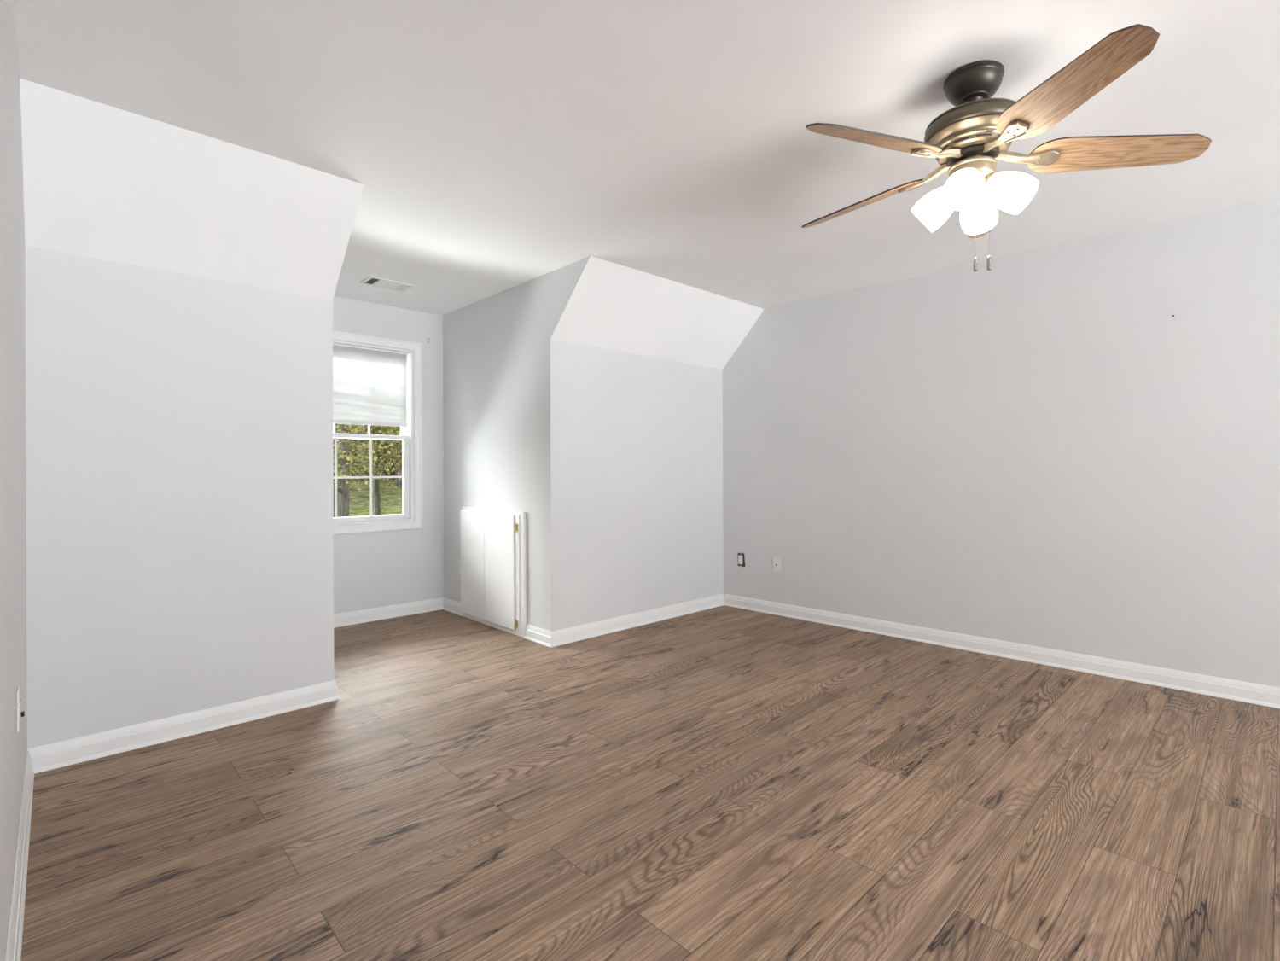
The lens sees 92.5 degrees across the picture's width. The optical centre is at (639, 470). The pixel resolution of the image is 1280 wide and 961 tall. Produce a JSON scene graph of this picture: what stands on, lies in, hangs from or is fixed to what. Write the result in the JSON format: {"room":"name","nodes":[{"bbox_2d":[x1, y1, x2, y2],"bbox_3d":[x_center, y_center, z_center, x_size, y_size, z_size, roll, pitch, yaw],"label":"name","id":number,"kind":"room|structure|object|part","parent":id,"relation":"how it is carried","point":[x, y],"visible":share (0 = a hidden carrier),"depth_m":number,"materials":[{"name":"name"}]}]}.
{"room":"empty attic bedroom","nodes":[
{"label":"empty attic bedroom","id":0,"kind":"room"},
{"bbox_2d":[0,0,27,960],"bbox_3d":[0.353,-0.078,-0.564,0.100,2.440,7.896,0,0,-44],"label":"wall","id":1,"kind":"structure","parent":0,"point":[13,455],"depth_m":1.56,"materials":[{"name":"grey paint"}]},
{"bbox_2d":[16,685,21,731],"bbox_3d":[-1.779,0.680,1.756,0.008,0.115,0.070,0,0,-44],"label":"electrical outlet","id":2,"kind":"object","parent":1,"relation":"attached to","point":[18,692],"visible":1,"depth_m":1.73,"materials":[{"name":"white plastic"}]},
{"bbox_2d":[5,679,339,960],"bbox_3d":[-1.593,1.101,2.363,1.111,0.095,3.985,0,0,-44],"label":"baseboard","id":3,"kind":"structure","parent":1,"relation":"attached to","point":[58,754],"depth_m":2.51,"materials":[{"name":"white paint"}]},
{"bbox_2d":[25,246,333,748],"bbox_3d":[-1.972,0.123,2.742,1.092,2.055,0.100,0,0,-44],"label":"wall","id":4,"kind":"structure","parent":0,"point":[179,450],"depth_m":2.63,"materials":[{"name":"grey paint"}]},
{"bbox_2d":[19,78,363,300],"bbox_3d":[-1.826,-1.073,2.584,1.092,0.435,0.536,0,0,-44],"label":"ceiling","id":5,"kind":"structure","parent":0,"point":[101,181],"depth_m":2.46,"materials":[{"name":"white paint"}]},
{"bbox_2d":[332,296,443,614],"bbox_3d":[-2.152,-0.069,4.684,1.326,2.440,0.100,0,0,-44],"label":"wall","id":6,"kind":"structure","parent":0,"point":[381,568],"depth_m":4.88,"materials":[{"name":"grey paint"}]},
{"bbox_2d":[332,343,407,426],"bbox_3d":[-2.161,-0.645,4.625,0.816,0.593,0.024,0,0,-44],"label":"window shade","id":7,"kind":"object","parent":6,"relation":"attached to","point":[369,384],"visible":0.69,"depth_m":4.70,"materials":[{"name":"white fabric"}]},
{"bbox_3d":[-2.162,-0.934,4.625,0.816,0.015,0.024,0,0,-44],"label":"head rail","id":8,"kind":"part","parent":7,"relation":"part of","materials":[{"name":"white plastic"}]},
{"bbox_3d":[-2.160,-0.364,4.625,0.808,0.030,0.018,0,0,-44],"label":"rail","id":9,"kind":"part","parent":7,"relation":"part of","materials":[{"name":"white fabric"}]},
{"bbox_2d":[332,331,422,534],"bbox_3d":[-2.179,-0.280,4.659,1.016,1.494,0.141,0,0,-44],"label":"window","id":10,"kind":"structure","parent":6,"relation":"attached to","point":[411,435],"depth_m":4.91,"materials":[{"name":"white paint"}]},
{"bbox_3d":[-2.205,-0.595,4.685,0.850,0.697,0.032,0,0,-44],"label":"sash","id":11,"kind":"part","parent":10,"relation":"part of","materials":[{"name":"white fabric"}]},
{"bbox_3d":[-2.175,0.052,4.656,0.850,0.665,0.032,0,0,-44],"label":"sash","id":12,"kind":"part","parent":10,"relation":"part of","materials":[{"name":"white plastic"}]},
{"bbox_2d":[333,597,462,627],"bbox_3d":[-1.988,1.103,4.517,1.324,0.095,0.361,0,0,-44],"label":"baseboard","id":13,"kind":"structure","parent":6,"relation":"attached to","point":[403,609],"depth_m":4.82,"materials":[{"name":"white paint"}]},
{"bbox_2d":[442,256,590,631],"bbox_3d":[-0.964,-0.073,4.470,0.100,2.440,2.049,0,0,-44],"label":"wall","id":14,"kind":"structure","parent":0,"point":[497,347],"depth_m":4.40,"materials":[{"name":"grey paint"}]},
{"bbox_2d":[459,558,460,573],"bbox_3d":[-1.427,0.760,4.881,0.008,0.115,0.070,0,0,-44],"label":"electrical outlet","id":15,"kind":"object","parent":14,"relation":"attached to","point":[459,559],"visible":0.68,"depth_m":4.88,"materials":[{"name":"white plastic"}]},
{"bbox_2d":[460,506,526,637],"bbox_3d":[-1.098,0.716,4.509,0.044,0.861,0.875,0,0,-44],"label":"door","id":16,"kind":"structure","parent":14,"relation":"in","point":[493,556],"depth_m":4.44,"materials":[{"name":"white paint"}]},
{"bbox_3d":[-1.274,0.708,4.681,0.018,0.800,0.371,0,0,-44],"label":"panel","id":17,"kind":"part","parent":16,"relation":"part of","materials":[{"name":"white paint"}]},
{"bbox_3d":[-1.007,0.707,4.401,0.018,0.800,0.396,0,0,-44],"label":"panel","id":18,"kind":"part","parent":16,"relation":"part of","materials":[{"name":"white paint"}]},
{"bbox_2d":[550,338,723,631],"bbox_3d":[0.029,0.116,4.647,1.781,2.055,0.100,0,0,-44],"label":"wall","id":19,"kind":"structure","parent":0,"point":[637,439],"depth_m":4.50,"materials":[{"name":"grey paint"}]},
{"bbox_2d":[523,593,724,647],"bbox_3d":[-0.034,1.096,4.702,1.800,0.095,0.309,0,0,-44],"label":"baseboard","id":20,"kind":"structure","parent":19,"relation":"attached to","point":[540,636],"depth_m":4.38,"materials":[{"name":"white paint"}]},
{"bbox_2d":[12,0,1279,315],"bbox_3d":[0.858,-1.350,0.978,6.399,0.100,9.626,0,0,-44],"label":"ceiling","id":21,"kind":"structure","parent":0,"point":[494,147],"depth_m":2.21,"materials":[{"name":"white paint"}]},
{"bbox_2d":[359,275,414,291],"bbox_3d":[-1.742,-1.285,4.230,0.304,0.010,0.196,0,0,-44],"label":"ceiling vent","id":22,"kind":"object","parent":21,"relation":"in","point":[373,281],"visible":1,"depth_m":4.21,"materials":[{"name":"white plastic"}]},
{"bbox_2d":[801,23,1211,271],"bbox_3d":[1.073,-0.971,2.065,1.246,0.658,1.213,0,0,-44],"label":"ceiling fan","id":23,"kind":"object","parent":21,"relation":"hanging from","point":[968,140],"visible":1,"depth_m":1.92,"materials":[{"name":"brown wood"}]},
{"bbox_3d":[0.833,-1.011,2.337,0.139,0.006,0.489,-24,13,-38],"label":"blade","id":24,"kind":"part","parent":23,"relation":"part of","materials":[{"name":"brown wood"}]},
{"bbox_3d":[0.719,-1.011,1.870,0.489,0.006,0.139,-2,20,-22],"label":"blade","id":25,"kind":"part","parent":23,"relation":"part of","materials":[{"name":"brown wood"}]},
{"bbox_3d":[1.014,-0.901,2.090,0.126,0.115,0.115,-44,-26,29],"label":"lamp shade","id":26,"kind":"part","parent":23,"relation":"part of","materials":[{"name":"white glass"}]},
{"bbox_3d":[1.031,-0.901,1.943,0.115,0.115,0.126,1,38,38],"label":"lamp shade","id":27,"kind":"part","parent":23,"relation":"part of","materials":[{"name":"white glass"}]},
{"bbox_3d":[1.034,-0.904,1.947,0.054,0.054,0.094,1,38,38],"label":"bulb","id":28,"kind":"part","parent":23,"relation":"part of","materials":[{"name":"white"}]},
{"bbox_3d":[1.103,-0.803,2.016,0.003,0.209,0.002,0,0,-44],"label":"pull chain","id":29,"kind":"part","parent":23,"relation":"part of","materials":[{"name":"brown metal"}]},
{"bbox_3d":[1.313,-1.004,2.372,0.139,0.006,0.489,-21,-14,29],"label":"blade","id":30,"kind":"part","parent":23,"relation":"part of","materials":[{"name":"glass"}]},
{"bbox_3d":[1.161,-0.899,2.107,0.115,0.115,0.126,1,-38,38],"label":"lamp shade","id":31,"kind":"part","parent":23,"relation":"part of","materials":[{"name":"white glass"}]},
{"bbox_3d":[1.178,-0.898,1.960,0.115,0.115,0.126,1,38,-52],"label":"lamp shade","id":32,"kind":"part","parent":23,"relation":"part of","materials":[{"name":"white glass"}]},
{"bbox_3d":[1.127,-1.004,1.617,0.139,0.006,0.489,20,2,-5],"label":"blade","id":33,"kind":"part","parent":23,"relation":"part of","materials":[{"name":"brown wood"}]},
{"bbox_3d":[1.495,-1.000,1.927,0.489,0.006,0.139,4,-18,14],"label":"blade","id":34,"kind":"part","parent":23,"relation":"part of","materials":[{"name":"brown wood"}]},
{"bbox_2d":[20,605,1279,960],"bbox_3d":[0.867,1.190,0.978,6.399,0.100,9.626,0,0,-44],"label":"floor","id":35,"kind":"structure","parent":0,"point":[724,782],"depth_m":2.06,"materials":[{"name":"brown wood"}]},
{"bbox_2d":[550,256,764,369],"bbox_3d":[0.174,-1.080,4.501,1.796,0.435,0.519,0,0,-44],"label":"ceiling","id":36,"kind":"structure","parent":0,"point":[611,305],"depth_m":4.33,"materials":[{"name":"white paint"}]},
{"bbox_2d":[722,197,1279,687],"bbox_3d":[3.568,-0.089,2.498,7.905,2.440,0.100,0,0,44],"label":"wall","id":37,"kind":"structure","parent":0,"point":[1032,449],"depth_m":3.62,"materials":[{"name":"grey paint"}]},
{"bbox_2d":[737,552,744,566],"bbox_3d":[0.838,0.740,5.088,0.077,0.113,0.018,0,0,44],"label":"outlet box","id":38,"kind":"object","parent":37,"relation":"attached to","point":[741,559],"visible":1,"depth_m":5.08,"materials":[{"name":"paint"}]},
{"bbox_2d":[738,555,742,564],"bbox_3d":[0.834,0.740,5.091,0.018,0.071,0.036,0,0,-44],"label":"receptacle","id":39,"kind":"object","parent":38,"relation":"attached to","point":[740,557],"depth_m":5.08,"materials":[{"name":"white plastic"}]},
{"bbox_2d":[773,557,780,572],"bbox_3d":[1.079,0.744,4.853,0.070,0.115,0.017,0,0,44],"label":"wall plate","id":40,"kind":"object","parent":37,"relation":"attached to","point":[776,561],"visible":1,"depth_m":4.85,"materials":[{"name":"white plastic"}]},
{"bbox_2d":[723,593,1279,708],"bbox_3d":[3.530,1.083,2.457,7.861,0.095,0.019,0,0,44],"label":"baseboard","id":41,"kind":"structure","parent":37,"relation":"attached to","point":[1258,694],"depth_m":3.60,"materials":[{"name":"white paint"}]},
{"label":"outside","id":42,"kind":"structure","parent":0,"visible":0},
{"bbox_2d":[337,454,402,517],"bbox_3d":[-14.787,1.472,37.283,80.000,7.022,64.000,0,0,-44],"label":"ground","id":43,"kind":"structure","parent":42,"point":[391,497],"depth_m":32.33,"materials":[{"name":"green plant"}]},
{"bbox_2d":[332,424,383,517],"bbox_3d":[-10.536,-1.848,19.032,3.736,9.305,4.015,0,0,-44],"label":"tree","id":44,"kind":"object","parent":43,"relation":"on","point":[364,427],"visible":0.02,"depth_m":19.29,"materials":[{"name":"green plant"}]},
{"bbox_2d":[337,443,383,480],"bbox_3d":[-18.046,-0.414,39.405,2.620,2.762,2.176,0,0,-44],"label":"shrub","id":45,"kind":"object","parent":43,"relation":"on","point":[366,444],"visible":0.11,"depth_m":39.01,"materials":[{"name":"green plant"}]},
{"bbox_2d":[332,423,402,517],"bbox_3d":[-7.536,-1.785,16.530,5.721,9.865,3.650,0,0,-44],"label":"tree","id":46,"kind":"object","parent":43,"relation":"on","point":[343,463],"visible":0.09,"depth_m":16.93,"materials":[{"name":"green plant"}]},
{"bbox_2d":[337,424,402,515],"bbox_3d":[-8.304,-2.266,22.481,4.217,9.442,6.114,0,0,-44],"label":"tree","id":47,"kind":"object","parent":43,"relation":"on","point":[375,484],"visible":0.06,"depth_m":21.47,"materials":[{"name":"green plant"}]},
{"bbox_2d":[356,424,402,487],"bbox_3d":[-14.680,-3.777,37.133,5.935,9.848,5.115,0,0,-44],"label":"tree","id":48,"kind":"object","parent":43,"relation":"on","point":[398,484],"visible":0.03,"depth_m":36.91,"materials":[{"name":"green plant"}]},
{"bbox_2d":[381,453,402,479],"bbox_3d":[-16.247,-0.370,41.169,2.584,3.108,2.197,0,0,-44],"label":"shrub","id":49,"kind":"object","parent":43,"relation":"on","point":[384,471],"visible":0.04,"depth_m":40.16,"materials":[{"name":"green plant"}]}
]}

